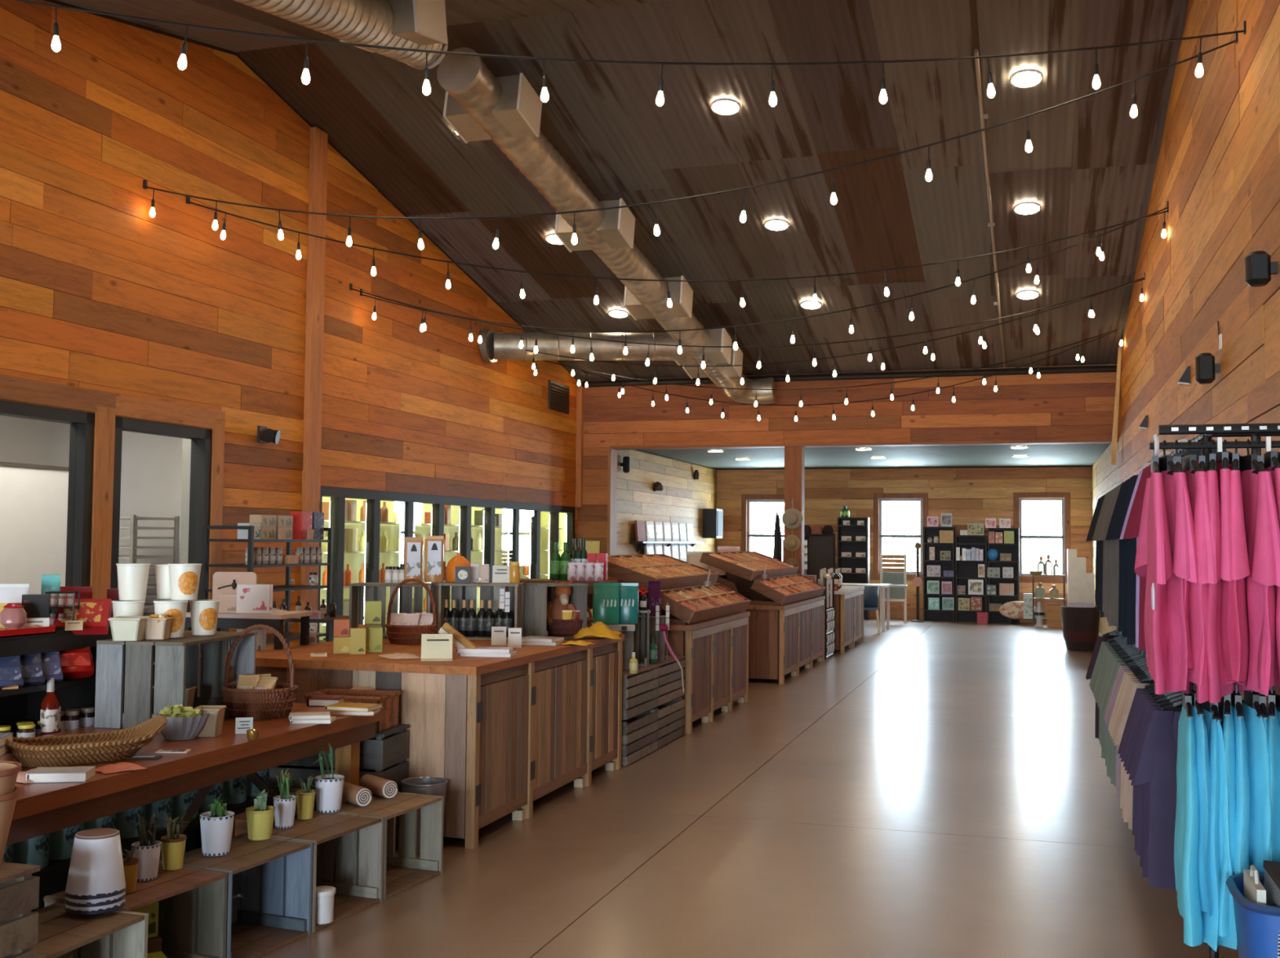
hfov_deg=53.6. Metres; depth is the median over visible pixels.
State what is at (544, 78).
socket
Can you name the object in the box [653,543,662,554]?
framed print
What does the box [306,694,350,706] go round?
book
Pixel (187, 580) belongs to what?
print
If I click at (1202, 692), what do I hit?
shirt
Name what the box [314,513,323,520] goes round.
print
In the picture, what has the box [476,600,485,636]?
bottle
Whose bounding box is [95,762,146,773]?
paper packet
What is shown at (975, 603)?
print
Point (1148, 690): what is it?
shirt
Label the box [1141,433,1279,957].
clothes rack
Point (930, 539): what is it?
jar
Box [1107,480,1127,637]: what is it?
shirt
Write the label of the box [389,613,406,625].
pouch
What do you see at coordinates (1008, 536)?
print
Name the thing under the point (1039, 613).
vase
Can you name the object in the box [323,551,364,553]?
shelf
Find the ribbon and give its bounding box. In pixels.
[658,624,684,692]
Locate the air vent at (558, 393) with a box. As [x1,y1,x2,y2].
[547,380,569,414]
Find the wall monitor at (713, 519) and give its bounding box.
[702,508,723,538]
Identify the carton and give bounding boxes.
[22,594,49,617]
[40,574,60,613]
[60,586,92,599]
[106,588,121,604]
[130,901,158,937]
[146,951,167,957]
[147,933,161,953]
[217,593,236,613]
[235,584,273,613]
[236,628,266,651]
[237,523,261,539]
[249,515,276,527]
[260,527,275,539]
[275,515,293,527]
[275,527,293,539]
[282,555,298,564]
[289,511,312,521]
[289,520,312,530]
[292,530,307,539]
[293,610,324,619]
[299,631,316,644]
[311,521,324,530]
[312,512,324,521]
[313,530,324,539]
[321,502,329,519]
[321,537,328,551]
[333,619,349,636]
[333,635,350,653]
[342,598,349,615]
[342,600,349,615]
[344,500,348,520]
[344,528,357,551]
[344,529,346,551]
[347,500,356,521]
[350,628,366,654]
[364,600,382,624]
[364,624,381,648]
[368,627,382,653]
[396,538,399,551]
[416,533,424,551]
[424,512,431,524]
[444,505,450,524]
[444,533,448,551]
[454,566,470,583]
[470,564,479,582]
[474,511,483,525]
[476,586,479,605]
[480,564,488,582]
[494,514,502,526]
[502,511,508,526]
[519,514,524,527]
[586,553,596,563]
[595,553,608,580]
[607,576,617,582]
[803,575,816,582]
[828,583,838,591]
[841,536,851,541]
[841,552,851,556]
[841,568,851,573]
[843,520,850,524]
[855,536,866,541]
[855,552,866,557]
[855,568,866,573]
[857,520,864,524]
[926,565,941,577]
[928,546,934,559]
[939,530,953,542]
[940,551,951,560]
[943,570,954,577]
[957,585,965,594]
[958,597,970,610]
[960,530,967,535]
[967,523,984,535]
[970,596,982,611]
[986,585,995,595]
[987,567,999,577]
[988,531,995,543]
[989,603,1002,611]
[995,532,1002,543]
[999,583,1013,595]
[1000,553,1011,560]
[1002,567,1013,577]
[1004,531,1013,543]
[1023,593,1032,619]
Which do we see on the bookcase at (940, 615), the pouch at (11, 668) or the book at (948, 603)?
the book at (948, 603)
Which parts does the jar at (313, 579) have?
lid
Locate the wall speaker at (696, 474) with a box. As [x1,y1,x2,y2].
[693,470,699,479]
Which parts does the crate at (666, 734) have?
corner post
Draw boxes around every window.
[0,400,94,586]
[109,416,212,623]
[741,494,784,551]
[873,493,928,579]
[1013,492,1071,582]
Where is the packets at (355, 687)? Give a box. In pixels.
[350,686,374,690]
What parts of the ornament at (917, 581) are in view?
stem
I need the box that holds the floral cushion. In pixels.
[999,601,1035,619]
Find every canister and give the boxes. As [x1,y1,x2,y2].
[2,844,13,862]
[13,833,49,868]
[48,822,84,860]
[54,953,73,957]
[84,813,115,830]
[115,804,145,839]
[145,796,173,829]
[173,789,199,820]
[199,782,224,812]
[223,775,247,804]
[246,768,269,797]
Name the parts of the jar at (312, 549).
lid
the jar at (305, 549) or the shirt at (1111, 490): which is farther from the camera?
the jar at (305, 549)
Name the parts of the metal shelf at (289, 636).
rail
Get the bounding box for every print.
[23,600,47,617]
[42,582,58,613]
[61,602,103,622]
[65,591,89,599]
[108,591,121,600]
[130,907,155,934]
[132,755,155,757]
[160,749,186,751]
[163,608,182,632]
[177,571,197,595]
[199,608,217,631]
[218,596,235,611]
[239,588,266,610]
[253,525,260,537]
[256,633,260,651]
[262,516,275,525]
[262,528,275,537]
[262,632,266,650]
[269,588,272,610]
[280,517,292,526]
[285,529,291,537]
[297,612,318,617]
[302,513,311,519]
[302,522,311,529]
[302,531,307,538]
[309,634,315,642]
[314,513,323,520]
[314,523,323,529]
[314,532,323,538]
[334,622,347,635]
[334,640,348,652]
[351,632,364,651]
[366,604,380,622]
[369,631,381,649]
[471,566,478,580]
[480,567,488,580]
[586,556,595,563]
[596,556,604,577]
[605,556,608,577]
[607,576,616,580]
[634,520,645,541]
[644,520,654,541]
[644,543,653,554]
[653,521,663,542]
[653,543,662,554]
[662,522,671,542]
[662,543,671,556]
[670,522,679,542]
[670,543,679,559]
[678,523,686,542]
[678,543,686,561]
[685,524,693,542]
[685,543,693,552]
[828,585,836,590]
[842,537,850,540]
[842,553,850,556]
[842,568,850,572]
[856,537,864,540]
[856,553,864,556]
[856,568,864,572]
[928,518,937,524]
[928,567,939,575]
[928,582,937,591]
[928,600,937,608]
[929,548,933,558]
[940,532,951,542]
[941,551,949,559]
[942,515,951,524]
[942,583,951,592]
[943,600,952,608]
[944,571,952,576]
[958,586,964,593]
[959,600,968,608]
[968,524,982,533]
[969,582,982,592]
[971,599,981,609]
[978,566,983,575]
[986,520,995,526]
[987,586,995,594]
[988,568,999,576]
[989,533,994,542]
[990,604,1000,610]
[995,533,1001,542]
[1000,520,1009,526]
[1000,554,1010,559]
[1000,585,1013,594]
[1003,568,1012,577]
[1004,533,1013,542]
[1024,596,1032,616]
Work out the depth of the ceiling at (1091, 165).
12.89 m
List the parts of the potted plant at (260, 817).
pot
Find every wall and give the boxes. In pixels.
[0,0,577,650]
[0,415,182,613]
[0,462,68,594]
[577,364,1118,555]
[616,449,716,555]
[715,466,1093,622]
[1091,0,1279,714]
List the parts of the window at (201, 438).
frame, frame, frame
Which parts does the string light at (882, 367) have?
bulb, bulb, bulb, bulb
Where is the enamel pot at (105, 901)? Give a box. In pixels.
[64,890,125,907]
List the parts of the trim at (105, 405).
casing, casing, casing, casing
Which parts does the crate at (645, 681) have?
corner post, corner post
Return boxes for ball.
[986,548,998,560]
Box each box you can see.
[53,599,112,635]
[108,616,150,640]
[144,614,173,639]
[184,685,196,706]
[192,705,226,737]
[1045,603,1064,627]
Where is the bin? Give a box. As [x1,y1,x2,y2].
[1225,874,1279,957]
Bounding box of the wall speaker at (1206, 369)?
[1195,352,1220,384]
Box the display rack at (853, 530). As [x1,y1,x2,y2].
[837,517,869,620]
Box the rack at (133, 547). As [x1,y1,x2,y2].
[117,515,179,664]
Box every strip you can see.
[499,588,504,615]
[504,586,510,615]
[655,602,659,651]
[666,602,669,662]
[801,543,804,552]
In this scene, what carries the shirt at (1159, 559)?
hanging from the clothes rack at (1255, 430)
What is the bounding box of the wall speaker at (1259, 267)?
[1244,250,1278,287]
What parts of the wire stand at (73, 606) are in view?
rail, rail, rail, post, post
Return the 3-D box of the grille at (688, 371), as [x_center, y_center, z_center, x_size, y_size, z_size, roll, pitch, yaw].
[0.691,-1.678,18.087,0.024,0.360,0.500,0,-14,17]
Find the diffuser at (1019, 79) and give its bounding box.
[1011,71,1040,87]
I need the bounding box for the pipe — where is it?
[973,48,1005,367]
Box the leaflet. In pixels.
[379,653,421,659]
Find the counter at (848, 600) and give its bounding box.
[826,586,864,653]
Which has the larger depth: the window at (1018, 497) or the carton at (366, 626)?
the window at (1018, 497)
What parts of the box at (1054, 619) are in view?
lid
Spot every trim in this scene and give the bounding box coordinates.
[0,374,225,599]
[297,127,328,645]
[575,382,583,507]
[580,364,1116,387]
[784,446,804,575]
[1110,346,1121,464]
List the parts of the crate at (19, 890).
corner post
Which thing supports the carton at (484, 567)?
on the wooden crate at (516, 589)
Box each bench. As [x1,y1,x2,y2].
[31,786,285,911]
[1008,617,1046,624]
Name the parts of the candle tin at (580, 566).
lid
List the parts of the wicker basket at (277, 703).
handle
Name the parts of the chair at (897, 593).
leg, leg, panel, rail, seat, leg, leg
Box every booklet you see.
[455,646,513,653]
[457,651,517,657]
[521,635,564,642]
[521,640,562,645]
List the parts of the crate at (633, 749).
corner post, corner post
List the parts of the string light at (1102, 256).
bulb, bulb, bulb, bulb, bulb, bulb, bulb, bulb, bulb, bulb, bulb, bulb, bulb, bulb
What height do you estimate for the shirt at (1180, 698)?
0.793 m
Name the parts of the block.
plate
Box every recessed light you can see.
[707,449,724,452]
[734,457,750,460]
[854,448,871,450]
[870,456,885,458]
[1009,445,1028,448]
[1011,455,1028,457]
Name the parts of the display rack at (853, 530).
panel, panel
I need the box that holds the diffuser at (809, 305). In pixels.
[801,302,820,309]
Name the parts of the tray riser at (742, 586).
panel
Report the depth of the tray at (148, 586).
12.34 m
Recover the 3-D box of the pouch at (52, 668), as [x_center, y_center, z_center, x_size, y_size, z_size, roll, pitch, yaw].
[-2.551,0.814,5.460,0.077,0.131,0.120,-2,-4,44]
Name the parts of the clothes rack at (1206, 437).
rail, rail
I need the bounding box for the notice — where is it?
[585,541,599,553]
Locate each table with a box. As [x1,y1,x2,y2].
[5,702,383,860]
[184,610,311,661]
[198,615,364,697]
[842,582,890,631]
[1031,574,1065,626]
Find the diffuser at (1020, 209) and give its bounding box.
[1014,204,1039,214]
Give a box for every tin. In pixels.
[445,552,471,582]
[567,562,576,581]
[576,562,584,581]
[584,562,594,581]
[594,563,603,581]
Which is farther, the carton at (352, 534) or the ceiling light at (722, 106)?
the carton at (352, 534)
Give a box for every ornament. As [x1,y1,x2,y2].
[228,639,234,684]
[911,542,924,622]
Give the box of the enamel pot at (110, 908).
[64,898,125,915]
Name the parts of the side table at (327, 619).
leg, leg, leg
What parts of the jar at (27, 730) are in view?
lid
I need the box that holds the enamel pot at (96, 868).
[64,828,125,899]
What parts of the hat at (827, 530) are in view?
crown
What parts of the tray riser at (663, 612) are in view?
panel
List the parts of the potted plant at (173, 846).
pot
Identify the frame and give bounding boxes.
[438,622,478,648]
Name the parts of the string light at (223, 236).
bulb, bulb, bulb, bulb, bulb, bulb, bulb, bulb, bulb, bulb, bulb, bulb, bulb, bulb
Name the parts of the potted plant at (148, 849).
pot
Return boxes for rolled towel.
[342,782,372,806]
[359,773,397,798]
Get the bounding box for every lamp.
[1138,415,1147,429]
[1177,366,1191,386]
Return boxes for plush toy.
[546,580,577,625]
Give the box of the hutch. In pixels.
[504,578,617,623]
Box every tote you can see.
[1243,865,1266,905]
[1262,860,1279,957]
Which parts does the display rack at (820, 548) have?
panel, panel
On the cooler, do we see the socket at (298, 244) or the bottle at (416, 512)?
the bottle at (416, 512)
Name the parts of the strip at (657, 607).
rod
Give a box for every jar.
[0,603,26,627]
[0,725,11,733]
[14,721,33,737]
[16,723,35,737]
[35,720,41,737]
[48,613,56,626]
[49,593,57,606]
[57,593,66,606]
[57,613,65,621]
[60,711,64,732]
[63,707,79,716]
[63,710,79,731]
[66,593,73,606]
[66,613,72,621]
[80,706,94,728]
[244,547,253,564]
[253,547,261,564]
[261,547,268,564]
[267,547,275,564]
[275,547,282,564]
[294,546,302,563]
[302,546,309,563]
[308,546,315,563]
[308,572,317,586]
[309,622,316,631]
[315,546,322,563]
[358,624,364,628]
[384,566,392,582]
[391,566,399,583]
[398,566,404,583]
[509,561,519,582]
[640,595,646,610]
[927,537,932,542]
[933,536,938,542]
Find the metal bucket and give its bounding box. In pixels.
[400,777,448,854]
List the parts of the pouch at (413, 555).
white panel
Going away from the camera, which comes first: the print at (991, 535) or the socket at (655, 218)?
the socket at (655, 218)
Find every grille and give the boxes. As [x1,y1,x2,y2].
[413,0,447,44]
[443,91,467,143]
[516,73,542,137]
[554,214,572,252]
[617,198,635,248]
[623,286,636,320]
[623,458,627,470]
[679,275,693,318]
[682,364,693,378]
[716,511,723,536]
[720,328,732,364]
[732,342,742,377]
[1200,356,1212,378]
[1251,253,1267,279]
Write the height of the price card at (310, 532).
0.090 m
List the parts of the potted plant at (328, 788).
pot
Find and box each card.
[2,686,17,689]
[22,617,49,627]
[65,620,83,631]
[125,755,162,759]
[155,749,191,753]
[235,717,253,733]
[278,528,286,539]
[306,529,314,539]
[310,653,327,657]
[420,634,452,661]
[491,626,506,645]
[492,565,510,582]
[507,627,521,648]
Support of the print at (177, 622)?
attached to the tub at (177, 609)
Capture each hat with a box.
[782,498,802,528]
[804,524,812,534]
[809,524,822,534]
[822,525,835,534]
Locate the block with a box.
[639,615,666,661]
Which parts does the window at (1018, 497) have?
casing, frame, frame, casing, frame, casing, frame, frame, casing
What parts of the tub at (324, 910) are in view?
lid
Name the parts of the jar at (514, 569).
lid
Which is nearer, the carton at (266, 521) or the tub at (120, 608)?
the tub at (120, 608)
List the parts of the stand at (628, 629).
dark knob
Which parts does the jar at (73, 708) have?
lid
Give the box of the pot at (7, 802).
[0,785,21,865]
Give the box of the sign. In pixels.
[212,572,257,599]
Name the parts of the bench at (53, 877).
panel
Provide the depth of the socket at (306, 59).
6.73 m
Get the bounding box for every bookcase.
[923,526,955,622]
[955,535,987,622]
[987,528,1019,623]
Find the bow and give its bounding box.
[638,586,648,609]
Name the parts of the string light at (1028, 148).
bulb, bulb, bulb, bulb, bulb, bulb, bulb, bulb, bulb, bulb, bulb, bulb, bulb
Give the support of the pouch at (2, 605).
on the shelf at (23, 704)
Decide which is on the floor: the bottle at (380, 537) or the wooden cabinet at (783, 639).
the wooden cabinet at (783, 639)
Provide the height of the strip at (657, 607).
0.440 m
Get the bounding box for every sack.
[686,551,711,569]
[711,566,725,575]
[717,546,739,552]
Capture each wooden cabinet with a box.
[632,611,750,733]
[745,595,825,684]
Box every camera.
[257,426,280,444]
[653,481,663,491]
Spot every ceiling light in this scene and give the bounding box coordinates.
[544,233,563,244]
[608,309,628,318]
[710,97,741,115]
[764,218,789,231]
[800,299,822,309]
[1008,68,1043,88]
[1013,201,1041,214]
[1015,289,1039,299]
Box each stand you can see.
[44,591,79,629]
[591,623,635,671]
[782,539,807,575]
[1066,549,1094,602]
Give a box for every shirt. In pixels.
[1085,498,1098,604]
[1085,626,1118,738]
[1086,498,1100,611]
[1086,628,1118,732]
[1087,497,1100,604]
[1088,496,1102,608]
[1088,497,1101,606]
[1088,635,1121,741]
[1089,496,1102,604]
[1089,636,1124,744]
[1090,474,1137,608]
[1090,495,1103,617]
[1090,636,1125,746]
[1091,637,1127,759]
[1092,493,1106,612]
[1092,640,1127,750]
[1093,492,1108,614]
[1093,493,1107,617]
[1093,641,1127,753]
[1093,643,1126,755]
[1094,491,1109,610]
[1094,644,1132,766]
[1095,491,1110,620]
[1095,644,1133,777]
[1096,489,1111,622]
[1096,644,1135,772]
[1097,489,1113,626]
[1097,644,1136,765]
[1097,647,1137,778]
[1098,488,1115,617]
[1098,488,1118,626]
[1099,648,1139,783]
[1100,486,1116,616]
[1100,649,1142,781]
[1101,486,1117,622]
[1101,650,1146,785]
[1102,484,1119,622]
[1102,652,1146,786]
[1103,484,1121,625]
[1103,653,1146,789]
[1105,483,1122,631]
[1105,659,1146,798]
[1106,482,1124,631]
[1106,662,1146,806]
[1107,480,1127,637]
[1107,664,1146,808]
[1108,480,1127,632]
[1108,666,1147,818]
[1110,452,1172,627]
[1110,670,1148,822]
[1111,453,1171,630]
[1111,671,1149,822]
[1112,452,1173,645]
[1112,674,1153,819]
[1114,475,1137,638]
[1114,676,1154,830]
[1117,683,1154,835]
[1119,686,1154,850]
[1120,471,1141,648]
[1120,689,1231,856]
[1121,439,1191,635]
[1122,437,1194,650]
[1123,684,1243,851]
[1124,685,1231,867]
[1125,435,1231,643]
[1126,434,1232,648]
[1126,688,1231,877]
[1128,434,1241,538]
[1128,695,1231,877]
[1130,696,1231,888]
[1134,440,1198,670]
[1144,440,1173,694]
[1164,440,1191,693]
[1182,440,1217,686]
[1193,440,1208,703]
[1206,440,1235,703]
[1219,439,1244,684]
[1222,439,1249,685]
[1233,439,1279,696]
[1250,439,1275,690]
[1263,439,1279,688]
[1275,452,1279,688]
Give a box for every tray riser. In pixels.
[618,580,685,624]
[715,572,779,605]
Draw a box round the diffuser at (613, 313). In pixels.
[608,311,626,317]
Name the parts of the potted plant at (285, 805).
pot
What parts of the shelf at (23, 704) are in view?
panel, panel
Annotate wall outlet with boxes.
[290,579,294,591]
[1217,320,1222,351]
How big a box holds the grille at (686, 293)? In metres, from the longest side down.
0.500 x 0.360 x 0.024 m
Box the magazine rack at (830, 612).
[821,576,834,659]
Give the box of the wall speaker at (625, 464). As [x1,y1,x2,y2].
[621,456,630,472]
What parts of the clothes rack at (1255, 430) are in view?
rail, rail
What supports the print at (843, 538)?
attached to the carton at (843, 538)
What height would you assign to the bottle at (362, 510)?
0.240 m
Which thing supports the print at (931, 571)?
attached to the carton at (931, 571)
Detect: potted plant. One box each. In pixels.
[122,847,138,893]
[131,812,164,881]
[160,813,192,870]
[200,795,235,856]
[245,789,275,840]
[270,768,297,828]
[296,774,315,819]
[311,742,344,813]
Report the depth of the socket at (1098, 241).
11.48 m
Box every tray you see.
[0,625,56,638]
[117,584,155,588]
[118,555,174,559]
[119,526,175,529]
[119,536,175,539]
[119,546,175,549]
[120,516,175,519]
[142,612,155,616]
[143,603,154,608]
[146,593,156,598]
[147,574,155,578]
[303,688,400,733]
[591,623,635,631]
[607,554,719,590]
[660,582,751,623]
[699,551,798,581]
[751,573,825,604]
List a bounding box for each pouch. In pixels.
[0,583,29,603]
[0,603,22,628]
[0,656,23,688]
[15,653,44,686]
[37,651,62,683]
[52,647,93,679]
[235,675,259,689]
[254,675,278,689]
[255,674,271,684]
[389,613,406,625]
[400,613,419,625]
[404,537,423,583]
[415,613,431,622]
[417,613,433,625]
[424,536,444,582]
[561,610,572,619]
[572,610,579,619]
[647,581,661,616]
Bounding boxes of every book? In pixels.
[0,733,13,746]
[0,745,7,757]
[0,752,13,760]
[26,766,95,782]
[288,711,330,719]
[289,716,335,724]
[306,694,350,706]
[324,702,382,711]
[326,708,379,715]
[927,516,937,526]
[927,580,939,594]
[928,597,939,609]
[941,513,951,526]
[941,581,951,594]
[942,597,954,610]
[955,547,959,560]
[962,548,965,560]
[966,549,970,560]
[968,579,983,595]
[971,547,975,560]
[975,548,979,560]
[977,564,984,577]
[979,549,983,560]
[985,518,995,528]
[999,518,1010,528]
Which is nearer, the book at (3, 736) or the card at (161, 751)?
the book at (3, 736)
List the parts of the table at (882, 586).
leg, leg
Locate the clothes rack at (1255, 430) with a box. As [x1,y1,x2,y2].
[1149,422,1279,456]
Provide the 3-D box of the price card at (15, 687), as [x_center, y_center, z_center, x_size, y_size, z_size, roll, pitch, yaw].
[-2.609,0.848,5.254,0.060,0.044,0.032,2,-3,-26]
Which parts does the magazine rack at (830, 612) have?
post, post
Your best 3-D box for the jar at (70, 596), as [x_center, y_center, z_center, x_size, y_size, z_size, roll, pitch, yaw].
[-2.526,0.539,5.626,0.030,0.060,0.030,0,-3,17]
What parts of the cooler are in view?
door handle, door handle, header frame, door handle, door handle, door handle, panel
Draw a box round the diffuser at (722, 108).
[712,101,738,115]
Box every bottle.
[40,678,59,736]
[53,688,61,733]
[272,600,277,609]
[280,599,286,609]
[295,595,302,610]
[304,602,311,610]
[320,599,326,616]
[322,565,327,585]
[328,597,336,617]
[343,571,345,586]
[344,564,351,586]
[359,530,364,551]
[359,564,364,582]
[360,500,365,521]
[378,569,380,582]
[379,537,381,551]
[380,530,387,551]
[380,563,385,582]
[381,502,388,522]
[394,502,399,522]
[412,593,414,613]
[413,504,420,523]
[423,592,426,611]
[443,561,446,580]
[443,600,449,624]
[448,600,458,631]
[452,532,458,551]
[458,600,467,636]
[466,600,476,636]
[471,537,473,551]
[476,533,483,550]
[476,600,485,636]
[484,600,494,636]
[494,600,503,626]
[502,533,507,550]
[502,600,512,637]
[523,559,528,575]
[550,542,560,580]
[560,542,570,580]
[568,538,575,562]
[574,538,581,562]
[579,538,587,563]
[629,652,637,674]
[648,636,657,662]
[817,573,823,594]
[822,572,827,593]
[826,569,831,583]
[834,569,839,589]
[836,568,841,588]
[837,568,842,586]
[840,506,849,517]
[1035,582,1044,598]
[1037,556,1044,574]
[1044,554,1052,574]
[1048,585,1058,599]
[1053,560,1059,575]
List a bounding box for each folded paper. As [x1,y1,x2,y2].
[1066,602,1075,607]
[1075,602,1087,607]
[1082,602,1094,608]
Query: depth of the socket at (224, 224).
11.01 m
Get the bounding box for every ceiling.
[56,0,1189,380]
[637,444,1110,469]
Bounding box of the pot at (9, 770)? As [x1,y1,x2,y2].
[0,760,22,795]
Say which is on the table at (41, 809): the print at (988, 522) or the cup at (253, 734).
the cup at (253, 734)
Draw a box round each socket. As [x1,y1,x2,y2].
[53,22,58,36]
[151,199,155,208]
[181,41,186,55]
[213,211,217,220]
[222,222,226,231]
[278,220,281,229]
[297,242,300,250]
[303,55,308,69]
[347,226,351,236]
[372,258,375,266]
[418,229,422,239]
[424,66,429,79]
[446,271,449,279]
[494,228,498,238]
[520,281,524,289]
[542,75,546,88]
[573,223,576,233]
[653,214,657,225]
[658,78,663,91]
[666,290,670,298]
[740,289,743,298]
[742,200,746,211]
[770,79,774,92]
[813,286,816,294]
[831,182,835,192]
[849,318,853,325]
[880,76,885,89]
[884,279,887,287]
[926,158,930,168]
[987,71,992,84]
[1026,128,1030,140]
[1026,256,1030,264]
[1093,62,1098,75]
[1096,239,1099,247]
[1100,244,1103,252]
[1132,93,1137,105]
[1162,221,1165,229]
[1197,52,1202,63]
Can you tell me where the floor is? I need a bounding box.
[231,618,1239,957]
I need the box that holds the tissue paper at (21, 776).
[16,768,35,783]
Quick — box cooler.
[316,486,575,643]
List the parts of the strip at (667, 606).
rod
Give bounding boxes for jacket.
[773,506,784,560]
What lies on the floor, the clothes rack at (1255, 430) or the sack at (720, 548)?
the clothes rack at (1255, 430)
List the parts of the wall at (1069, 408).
casing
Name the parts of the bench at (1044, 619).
seat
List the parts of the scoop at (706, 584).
handle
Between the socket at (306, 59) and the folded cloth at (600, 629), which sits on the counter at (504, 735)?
the folded cloth at (600, 629)
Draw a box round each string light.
[13,0,1246,106]
[142,33,1238,249]
[186,196,1168,307]
[349,273,1145,368]
[360,201,1168,355]
[493,272,1145,385]
[533,328,1123,407]
[581,330,1117,422]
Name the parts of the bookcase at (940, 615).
panel, panel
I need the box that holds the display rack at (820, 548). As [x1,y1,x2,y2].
[804,534,835,583]
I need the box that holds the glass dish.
[151,704,209,740]
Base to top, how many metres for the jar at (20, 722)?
0.085 m
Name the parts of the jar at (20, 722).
lid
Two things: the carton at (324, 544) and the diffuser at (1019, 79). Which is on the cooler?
the carton at (324, 544)
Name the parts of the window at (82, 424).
frame, frame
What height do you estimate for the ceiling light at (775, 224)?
0.074 m
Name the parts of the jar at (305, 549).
lid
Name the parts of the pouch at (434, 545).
white panel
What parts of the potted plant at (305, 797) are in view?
pot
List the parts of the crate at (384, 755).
corner post, corner post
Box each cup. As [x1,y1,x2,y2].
[115,563,150,600]
[167,563,201,599]
[246,728,259,740]
[703,581,711,586]
[760,574,767,578]
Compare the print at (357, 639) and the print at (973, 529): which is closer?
the print at (357, 639)
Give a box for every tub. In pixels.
[111,600,145,617]
[153,600,188,638]
[154,564,170,599]
[189,600,220,635]
[315,885,335,924]
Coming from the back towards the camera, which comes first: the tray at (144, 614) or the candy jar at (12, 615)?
the tray at (144, 614)
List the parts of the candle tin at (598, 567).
lid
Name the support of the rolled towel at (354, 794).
on the wooden crate at (403, 872)
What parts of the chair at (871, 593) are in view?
seat, backrest, leg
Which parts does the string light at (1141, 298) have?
bulb, bulb, bulb, bulb, bulb, bulb, bulb, bulb, bulb, bulb, bulb, bulb, bulb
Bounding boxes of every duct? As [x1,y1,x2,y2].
[233,0,448,70]
[436,40,775,405]
[479,329,685,363]
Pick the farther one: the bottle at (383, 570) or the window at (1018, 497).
the window at (1018, 497)
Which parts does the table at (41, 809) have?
leg, leg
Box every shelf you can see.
[0,623,124,737]
[200,525,333,683]
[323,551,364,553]
[324,520,364,523]
[344,521,399,524]
[381,522,430,524]
[413,524,457,525]
[444,524,482,526]
[471,525,507,527]
[476,550,506,551]
[494,526,528,528]
[630,541,702,552]
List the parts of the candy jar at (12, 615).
lid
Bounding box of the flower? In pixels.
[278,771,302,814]
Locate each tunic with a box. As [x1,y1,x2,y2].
[1173,683,1212,917]
[1174,693,1204,946]
[1200,701,1237,949]
[1201,702,1220,951]
[1218,693,1235,937]
[1231,684,1251,875]
[1241,690,1272,874]
[1248,692,1273,867]
[1267,686,1279,862]
[1275,688,1279,725]
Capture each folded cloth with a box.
[560,640,594,645]
[573,622,622,639]
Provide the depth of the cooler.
16.41 m
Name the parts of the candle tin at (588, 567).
lid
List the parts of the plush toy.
arm, arm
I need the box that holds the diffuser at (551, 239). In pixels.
[546,235,562,244]
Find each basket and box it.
[0,715,167,767]
[219,624,297,719]
[384,578,438,644]
[546,619,587,636]
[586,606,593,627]
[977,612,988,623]
[1029,571,1042,574]
[1060,605,1100,651]
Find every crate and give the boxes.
[0,862,40,957]
[29,902,149,957]
[44,863,228,957]
[94,631,257,728]
[159,834,313,957]
[243,810,384,933]
[269,724,408,799]
[313,799,399,853]
[335,791,444,900]
[348,582,439,639]
[437,582,524,640]
[523,582,587,639]
[621,709,657,766]
[622,664,657,719]
[627,655,684,706]
[627,697,684,748]
[633,609,650,666]
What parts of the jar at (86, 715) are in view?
lid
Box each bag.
[592,583,619,624]
[613,582,638,623]
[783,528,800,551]
[785,551,799,568]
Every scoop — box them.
[703,569,711,586]
[760,564,767,578]
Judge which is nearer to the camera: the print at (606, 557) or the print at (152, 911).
the print at (152, 911)
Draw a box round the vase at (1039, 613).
[1034,601,1044,626]
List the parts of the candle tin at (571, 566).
lid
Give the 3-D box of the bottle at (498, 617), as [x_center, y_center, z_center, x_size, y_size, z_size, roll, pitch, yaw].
[-0.934,0.928,8.453,0.066,0.240,0.067,-2,-3,36]
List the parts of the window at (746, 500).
casing, frame, casing, frame, frame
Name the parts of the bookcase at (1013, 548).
panel, panel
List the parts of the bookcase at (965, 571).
panel, panel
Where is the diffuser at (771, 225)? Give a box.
[765,221,787,230]
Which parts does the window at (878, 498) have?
casing, frame, casing, casing, frame, frame, frame, frame, casing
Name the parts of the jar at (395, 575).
lid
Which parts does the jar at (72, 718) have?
lid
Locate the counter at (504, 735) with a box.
[226,634,624,848]
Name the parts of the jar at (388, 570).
lid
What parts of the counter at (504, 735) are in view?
rail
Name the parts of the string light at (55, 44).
bulb, bulb, bulb, bulb, bulb, bulb, bulb, bulb, bulb, bulb, bulb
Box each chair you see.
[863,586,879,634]
[880,554,906,622]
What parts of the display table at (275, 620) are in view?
leg, leg, leg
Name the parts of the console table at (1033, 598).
leg, leg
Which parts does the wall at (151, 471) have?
panel, panel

